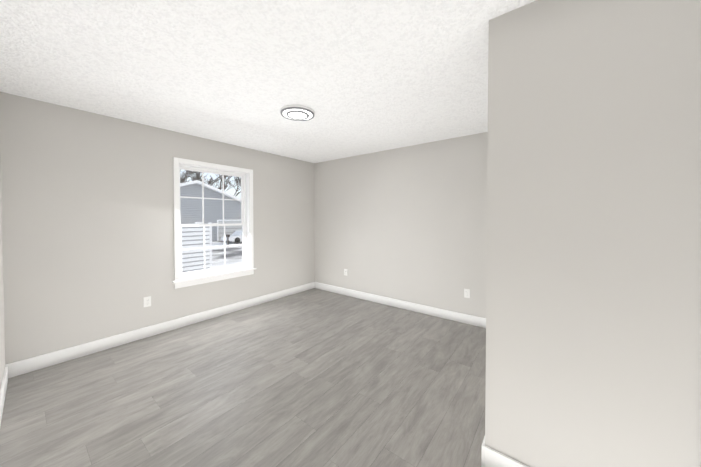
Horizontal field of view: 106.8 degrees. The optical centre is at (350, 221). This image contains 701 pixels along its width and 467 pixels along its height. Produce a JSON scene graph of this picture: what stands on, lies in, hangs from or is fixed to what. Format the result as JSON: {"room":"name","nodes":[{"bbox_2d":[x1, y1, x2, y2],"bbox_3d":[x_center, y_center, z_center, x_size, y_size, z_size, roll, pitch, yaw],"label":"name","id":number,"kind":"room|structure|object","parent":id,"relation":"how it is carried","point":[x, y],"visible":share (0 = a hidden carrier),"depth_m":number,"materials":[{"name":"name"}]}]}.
{"room":"empty bedroom","nodes":[
{"label":"empty bedroom","id":0,"kind":"room"},
{"bbox_2d":[0,145,4,388],"bbox_3d":[-0.709,0.154,0.261,6.102,2.440,0.333,1,1,38],"label":"wall","id":1,"kind":"structure","parent":0,"point":[2,348],"depth_m":2.11,"materials":[{"name":"beige paint"}]},
{"bbox_2d":[0,367,7,425],"bbox_3d":[-0.687,1.311,0.369,5.738,0.122,0.187,1,1,38],"label":"baseboard","id":2,"kind":"structure","parent":1,"relation":"attached to","point":[3,389],"depth_m":1.95,"materials":[{"name":"white wood"}]},
{"bbox_2d":[0,92,314,364],"bbox_3d":[-2.001,0.100,3.558,0.150,2.440,4.330,1,1,38],"label":"wall","id":3,"kind":"structure","parent":0,"point":[88,222],"depth_m":2.73,"materials":[{"name":"beige paint"}]},
{"bbox_2d":[143,296,150,306],"bbox_3d":[-2.342,0.919,3.003,0.009,0.115,0.070,1,1,38],"label":"outlet","id":4,"kind":"object","parent":3,"relation":"attached to","point":[146,301],"visible":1,"depth_m":3.00,"materials":[{"name":"white plastic"}]},
{"bbox_2d":[5,282,314,377],"bbox_3d":[-1.844,1.258,3.645,0.015,0.122,3.730,1,1,38],"label":"baseboard","id":5,"kind":"structure","parent":3,"relation":"attached to","point":[21,367],"depth_m":2.89,"materials":[{"name":"white wood"}]},
{"bbox_2d":[172,157,255,288],"bbox_3d":[-1.886,0.008,3.660,0.205,1.619,1.121,1,1,38],"label":"window unit","id":6,"kind":"structure","parent":3,"relation":"in","point":[245,210],"depth_m":3.63,"materials":[{"name":"white plastic"}]},
{"bbox_2d":[0,288,485,466],"bbox_3d":[0.347,1.399,1.801,6.200,0.100,4.400,1,1,38],"label":"floor","id":7,"kind":"structure","parent":0,"point":[314,377],"depth_m":2.02,"materials":[{"name":"grey wood"}]},
{"bbox_2d":[0,0,535,162],"bbox_3d":[0.347,-1.141,1.759,6.200,0.100,4.400,1,1,38],"label":"ceiling","id":8,"kind":"structure","parent":0,"point":[360,77],"depth_m":1.83,"materials":[{"name":"paint"}]},
{"bbox_2d":[280,105,314,120],"bbox_3d":[-0.531,-1.084,2.619,0.344,0.042,0.344,1,1,38],"label":"lamp","id":9,"kind":"object","parent":8,"relation":"attached to","point":[298,112],"visible":1,"depth_m":2.56,"materials":[{"name":"white plastic"}]},
{"bbox_2d":[314,132,487,317],"bbox_3d":[1.639,0.103,3.379,6.120,2.440,0.150,1,1,38],"label":"wall","id":10,"kind":"structure","parent":0,"point":[408,223],"depth_m":3.87,"materials":[{"name":"beige paint"}]},
{"bbox_2d":[315,282,485,327],"bbox_3d":[0.639,1.251,4.069,3.388,0.122,0.015,1,1,38],"label":"baseboard","id":11,"kind":"structure","parent":10,"relation":"attached to","point":[451,315],"depth_m":3.87,"materials":[{"name":"white wood"}]},
{"bbox_2d":[464,288,469,297],"bbox_3d":[1.515,0.928,3.388,0.070,0.115,0.009,1,1,38],"label":"outlet","id":12,"kind":"object","parent":10,"relation":"attached to","point":[466,293],"visible":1,"depth_m":3.38,"materials":[{"name":"white plastic"}]},
{"bbox_2d":[485,10,514,456],"bbox_3d":[1.410,0.122,2.183,0.120,2.440,2.020,1,1,38],"label":"wall","id":13,"kind":"structure","parent":0,"point":[501,43],"depth_m":1.38,"materials":[{"name":"beige paint"}]},
{"bbox_2d":[481,436,484,466],"bbox_3d":[1.348,1.281,2.231,0.015,0.122,2.020,1,1,38],"label":"baseboard","id":14,"kind":"structure","parent":13,"relation":"attached to","point":[482,454],"depth_m":1.44,"materials":[{"name":"white wood"}]},
{"bbox_2d":[510,0,700,466],"bbox_3d":[1.782,0.147,0.691,2.297,2.440,0.120,1,1,38],"label":"wall","id":15,"kind":"structure","parent":0,"point":[606,318],"depth_m":1.13,"materials":[{"name":"beige paint"}]},
{"bbox_2d":[484,446,528,466],"bbox_3d":[1.032,1.297,1.207,0.742,0.122,0.015,1,1,38],"label":"baseboard","id":16,"kind":"structure","parent":15,"relation":"attached to","point":[493,458],"depth_m":1.39,"materials":[{"name":"white wood"}]},
{"label":"outside","id":17,"kind":"structure","parent":0,"visible":0},
{"bbox_2d":[212,242,241,267],"bbox_3d":[-47.926,2.062,56.071,135.500,0.300,150.000,1,1,38],"label":"ground","id":18,"kind":"structure","parent":17,"point":[235,262],"depth_m":16.84,"materials":[{"name":"white snow"}]},
{"bbox_2d":[180,170,208,182],"bbox_3d":[-28.263,-6.030,43.051,11.920,16.412,11.010,1,1,38],"label":"tree","id":19,"kind":"object","parent":18,"relation":"on","point":[185,177],"depth_m":45.45,"materials":[{"name":"grey plant"}]},
{"bbox_2d":[182,222,211,271],"bbox_3d":[-8.816,1.383,8.283,0.125,2.620,8.500,1,1,38],"label":"fence","id":20,"kind":"object","parent":18,"relation":"on","point":[189,241],"depth_m":11.09,"materials":[{"name":"white wood"}]},
{"bbox_2d":[180,170,235,190],"bbox_3d":[-27.970,-5.383,48.852,12.056,14.867,13.307,1,1,38],"label":"tree","id":21,"kind":"object","parent":18,"relation":"on","point":[216,180],"depth_m":50.22,"materials":[{"name":"grey plant"}]},
{"bbox_2d":[180,183,240,241],"bbox_3d":[-21.493,-1.065,32.583,10.000,6.720,13.400,1,1,38],"label":"house","id":22,"kind":"structure","parent":18,"relation":"on","point":[231,211],"depth_m":30.44,"materials":[{"name":"grey"}]},
{"bbox_2d":[180,180,240,201],"bbox_3d":[-21.493,-3.333,32.546,11.200,2.863,14.500,1,1,38],"label":"roof","id":23,"kind":"structure","parent":22,"relation":"on","point":[219,190],"depth_m":30.46,"materials":[{"name":"white"}]},
{"bbox_2d":[195,220,241,240],"bbox_3d":[-16.695,1.019,30.569,0.089,2.580,9.650,1,1,38],"label":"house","id":24,"kind":"structure","parent":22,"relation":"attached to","point":[220,230],"depth_m":32.26,"materials":[{"name":"white"}]},
{"bbox_2d":[186,173,240,195],"bbox_3d":[-21.409,-5.680,45.525,9.492,15.565,12.879,1,1,38],"label":"tree","id":25,"kind":"object","parent":18,"relation":"on","point":[237,181],"depth_m":45.09,"materials":[{"name":"grey plant"}]},
{"bbox_2d":[212,247,241,261],"bbox_3d":[-7.049,2.425,24.337,7.000,0.012,150.000,1,1,38],"label":"street","id":26,"kind":"structure","parent":18,"relation":"on","point":[215,255],"depth_m":19.96,"materials":[{"name":"grey asphalt"}]},
{"bbox_2d":[214,241,241,243],"bbox_3d":[-11.707,2.324,30.485,7.900,0.012,4.800,1,1,38],"label":"driveway","id":27,"kind":"structure","parent":18,"relation":"on","point":[232,242],"depth_m":29.64,"materials":[{"name":"concrete"}]},
{"bbox_2d":[221,230,241,242],"bbox_3d":[-12.278,1.624,30.145,1.820,1.400,4.579,1,1,38],"label":"car","id":28,"kind":"object","parent":27,"relation":"on","point":[232,237],"depth_m":28.73,"materials":[{"name":"white metal"}]}
]}

